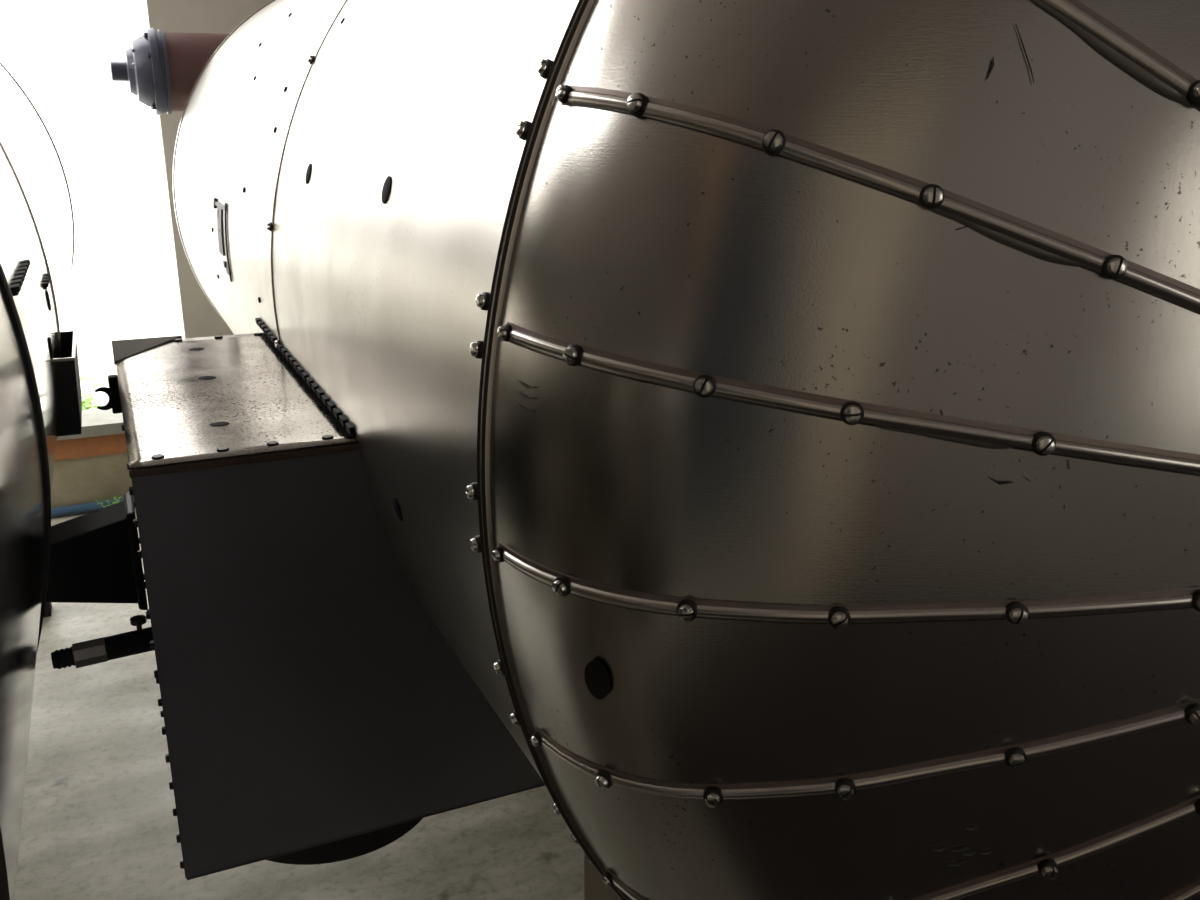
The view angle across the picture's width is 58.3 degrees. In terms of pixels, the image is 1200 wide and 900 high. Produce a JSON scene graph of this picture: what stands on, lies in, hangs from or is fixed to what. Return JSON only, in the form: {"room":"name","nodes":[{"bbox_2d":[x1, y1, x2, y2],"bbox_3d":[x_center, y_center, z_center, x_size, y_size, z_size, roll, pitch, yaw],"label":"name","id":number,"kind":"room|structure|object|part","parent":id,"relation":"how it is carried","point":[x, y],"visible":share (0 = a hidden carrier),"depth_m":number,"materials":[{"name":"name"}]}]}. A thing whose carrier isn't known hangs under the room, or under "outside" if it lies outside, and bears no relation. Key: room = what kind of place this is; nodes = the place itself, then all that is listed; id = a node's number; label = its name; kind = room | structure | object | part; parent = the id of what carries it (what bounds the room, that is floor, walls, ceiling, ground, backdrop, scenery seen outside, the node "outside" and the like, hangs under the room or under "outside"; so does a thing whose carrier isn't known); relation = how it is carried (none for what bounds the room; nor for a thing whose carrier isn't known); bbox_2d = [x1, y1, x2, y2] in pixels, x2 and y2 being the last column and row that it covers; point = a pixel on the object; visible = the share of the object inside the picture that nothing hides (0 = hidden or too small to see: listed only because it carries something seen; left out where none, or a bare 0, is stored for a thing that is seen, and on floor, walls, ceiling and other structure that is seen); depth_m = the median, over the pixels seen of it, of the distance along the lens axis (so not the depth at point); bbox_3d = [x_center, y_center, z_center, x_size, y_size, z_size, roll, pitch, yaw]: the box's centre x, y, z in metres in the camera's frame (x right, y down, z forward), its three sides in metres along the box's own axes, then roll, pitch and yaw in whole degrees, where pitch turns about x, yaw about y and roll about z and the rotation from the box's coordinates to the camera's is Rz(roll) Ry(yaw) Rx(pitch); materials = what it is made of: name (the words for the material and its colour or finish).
{"room":"boiler room","nodes":[
{"label":"boiler room","id":0,"kind":"room"},
{"bbox_2d":[143,0,271,338],"bbox_3d":[-0.239,-2.557,5.688,4.082,5.250,0.250,-8,19,-23],"label":"wall","id":1,"kind":"structure","parent":0,"point":[198,317],"depth_m":5.03,"materials":[{"name":"beige paint"}]},
{"bbox_2d":[54,433,126,460],"bbox_3d":[-3.966,0.136,4.727,4.118,0.105,0.272,-8,19,-23],"label":"trim","id":2,"kind":"structure","parent":1,"relation":"attached to","point":[116,443],"depth_m":5.24,"materials":[{"name":"brown wood"}]},
{"bbox_2d":[56,408,124,440],"bbox_3d":[-3.969,0.058,4.709,4.118,0.055,0.340,-8,19,-23],"label":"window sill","id":3,"kind":"structure","parent":1,"relation":"attached to","point":[95,422],"depth_m":5.24,"materials":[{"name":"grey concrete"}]},
{"bbox_2d":[51,452,133,507],"bbox_3d":[-3.967,0.320,4.785,4.118,0.280,0.250,-8,19,-23],"label":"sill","id":4,"kind":"structure","parent":1,"relation":"attached to","point":[81,480],"depth_m":5.29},
{"bbox_2d":[15,508,583,899],"bbox_3d":[-0.060,1.614,1.387,8.200,0.200,10.000,-8,19,-23],"label":"floor","id":5,"kind":"structure","parent":0,"point":[99,822],"depth_m":2.94,"materials":[{"name":"concrete"}]},
{"bbox_2d":[44,602,51,616],"bbox_3d":[-2.207,0.489,4.167,0.105,0.320,0.100,-8,19,-23],"label":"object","id":6,"kind":"object","parent":5,"relation":"on","point":[48,606],"visible":0.06,"depth_m":4.18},
{"bbox_2d":[51,497,133,516],"bbox_3d":[-3.677,0.439,4.765,3.402,0.050,0.056,-8,19,-23],"label":"hose","id":7,"kind":"object","parent":5,"relation":"on","point":[91,506],"visible":0.28,"depth_m":5.25,"materials":[{"name":"blue"}]},
{"bbox_2d":[96,497,120,507],"bbox_3d":[-2.382,0.278,5.223,0.126,0.106,0.072,0,17,0],"label":"leafy weed","id":8,"kind":"object","parent":5,"relation":"on","point":[115,502],"visible":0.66,"depth_m":5.21,"materials":[{"name":"green plant"}]},
{"bbox_2d":[584,852,621,899],"bbox_3d":[0.630,0.893,1.830,1.336,0.919,0.230,-8,19,-23],"label":"saddle","id":9,"kind":"object","parent":5,"relation":"on","point":[595,888],"visible":0.02,"depth_m":1.52,"materials":[{"name":"concrete"}]},
{"bbox_2d":[173,0,1199,899],"bbox_3d":[-0.104,-0.594,3.045,1.820,1.814,4.898,-8,19,-23],"label":"vessel","id":10,"kind":"object","parent":9,"relation":"on","point":[783,416],"visible":0.97,"depth_m":0.84,"materials":[{"name":"metal"}]},
{"bbox_2d":[110,28,228,114],"bbox_3d":[-1.607,-1.596,4.550,0.850,0.342,0.342,-8,19,-23],"label":"pipe","id":11,"kind":"object","parent":10,"relation":"attached to","point":[162,69],"visible":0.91,"depth_m":4.36,"materials":[{"name":"grey metal"}]},
{"bbox_3d":[-0.370,-0.766,3.606,1.798,1.798,2.655,-8,19,-23],"label":"panel","id":12,"kind":"part","parent":10,"relation":"part of","materials":[{"name":"metal"}]},
{"bbox_2d":[112,318,544,879],"bbox_3d":[-0.501,0.189,2.110,0.737,0.756,1.016,-8,19,-23],"label":"box","id":13,"kind":"object","parent":10,"relation":"attached to","point":[315,711],"visible":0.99,"depth_m":1.61,"materials":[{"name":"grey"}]},
{"bbox_2d":[46,492,147,609],"bbox_3d":[-0.846,0.179,1.776,0.161,0.174,0.120,-8,19,-23],"label":"duct","id":14,"kind":"object","parent":13,"relation":"attached to","point":[94,558],"visible":0.77,"depth_m":1.74,"materials":[{"name":"black metal"}]},
{"bbox_2d":[51,615,154,668],"bbox_3d":[-0.773,0.301,1.678,0.152,0.066,0.041,-8,19,-23],"label":"pipe","id":15,"kind":"object","parent":13,"relation":"attached to","point":[103,649],"visible":0.98,"depth_m":1.67,"materials":[{"name":"black metal"}]},
{"bbox_3d":[-0.726,0.274,1.692,0.024,0.020,0.024,-8,19,-23],"label":"tap handle","id":16,"kind":"part","parent":15,"relation":"part of","materials":[{"name":"grey metal"}]},
{"bbox_2d":[95,375,121,413],"bbox_3d":[-0.918,-0.103,2.005,0.042,0.070,0.025,-8,19,-23],"label":"clamp","id":17,"kind":"object","parent":13,"relation":"attached to","point":[114,402],"visible":0.98,"depth_m":2.00,"materials":[{"name":"black paint"}]},
{"bbox_3d":[-0.806,0.218,1.908,0.004,0.647,0.882,-8,19,-23],"label":"panel","id":18,"kind":"part","parent":13,"relation":"part of","materials":[{"name":"black metal"}]},
{"bbox_3d":[-0.661,0.055,2.437,0.724,0.648,0.003,-8,19,-23],"label":"panel","id":19,"kind":"part","parent":13,"relation":"part of","materials":[{"name":"silver metal"}]},
{"bbox_3d":[-0.669,-0.114,1.871,0.306,0.005,0.898,-8,19,-23],"label":"panel","id":20,"kind":"part","parent":13,"relation":"part of","materials":[{"name":"silver metal"}]},
{"bbox_3d":[-0.474,0.483,2.148,0.730,0.004,0.888,-8,19,-23],"label":"panel","id":21,"kind":"part","parent":13,"relation":"part of","materials":[{"name":"black metal"}]},
{"bbox_3d":[0.449,-0.241,1.897,1.800,1.800,1.278,-8,19,-23],"label":"panel","id":22,"kind":"part","parent":10,"relation":"part of","materials":[{"name":"metal"}]},
{"bbox_3d":[0.386,0.022,0.862,0.992,0.201,0.157,1,17,4],"label":"head panel","id":23,"kind":"part","parent":10,"relation":"part of","materials":[{"name":"metal"}]},
{"bbox_3d":[0.386,0.190,0.915,0.992,0.246,0.165,1,17,5],"label":"head panel","id":24,"kind":"part","parent":10,"relation":"part of","materials":[{"name":"metal"}]},
{"bbox_3d":[0.391,-0.098,0.832,0.982,0.341,0.173,2,17,6],"label":"head panel","id":25,"kind":"part","parent":10,"relation":"part of","materials":[{"name":"metal"}]},
{"bbox_3d":[0.409,0.259,1.022,0.839,0.426,0.476,-8,19,-23],"label":"head panel","id":26,"kind":"part","parent":10,"relation":"part of","materials":[{"name":"metal"}]},
{"bbox_3d":[0.425,-0.210,0.886,0.806,0.511,0.476,-8,19,-23],"label":"head panel","id":27,"kind":"part","parent":10,"relation":"part of","materials":[{"name":"metal"}]},
{"bbox_3d":[0.446,0.335,1.063,0.766,0.584,0.476,-8,19,-23],"label":"head panel","id":28,"kind":"part","parent":10,"relation":"part of","materials":[{"name":"metal"}]},
{"bbox_3d":[0.457,-0.274,0.829,0.853,0.655,0.204,4,18,14],"label":"head panel","id":29,"kind":"part","parent":10,"relation":"part of","materials":[{"name":"metal"}]},
{"bbox_3d":[0.483,0.410,1.059,0.803,0.713,0.210,6,18,18],"label":"head panel","id":30,"kind":"part","parent":10,"relation":"part of","materials":[{"name":"metal"}]},
{"bbox_3d":[-1.354,1.159,0.961,1.336,0.919,0.230,-8,19,-23],"label":"saddle","id":31,"kind":"object","parent":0,"visible":0},
{"bbox_2d":[0,62,74,899],"bbox_3d":[-2.015,-0.282,2.029,1.814,1.814,5.237,-8,19,-23],"label":"vessel","id":32,"kind":"object","parent":31,"relation":"on","point":[37,226],"visible":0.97,"depth_m":1.18,"materials":[{"name":"metal"}]},
{"bbox_3d":[-2.354,-0.499,2.737,1.798,1.798,2.655,-8,19,-23],"label":"panel","id":33,"kind":"part","parent":32,"relation":"part of","materials":[{"name":"metal"}]},
{"bbox_2d":[56,330,81,436],"bbox_3d":[-0.995,-0.122,1.941,0.105,0.135,0.272,-8,19,-23],"label":"box","id":34,"kind":"object","parent":32,"relation":"attached to","point":[69,422],"visible":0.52,"depth_m":1.85,"materials":[{"name":"black paint"}]},
{"label":"outside","id":35,"kind":"structure","parent":0,"visible":0},
{"bbox_2d":[65,250,181,409],"bbox_3d":[-4.809,0.682,3.658,18.000,0.050,22.000,-8,19,-23],"label":"window","id":36,"kind":"structure","parent":35,"point":[113,296],"depth_m":10.36,"materials":[{"name":"white glass"}]},
{"bbox_2d":[80,368,116,409],"bbox_3d":[-2.677,-0.209,5.731,0.426,0.438,0.340,-15,23,-41],"label":"leafy shrub","id":37,"kind":"object","parent":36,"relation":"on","point":[87,402],"visible":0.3,"depth_m":5.74,"materials":[{"name":"green plant"}]}
]}

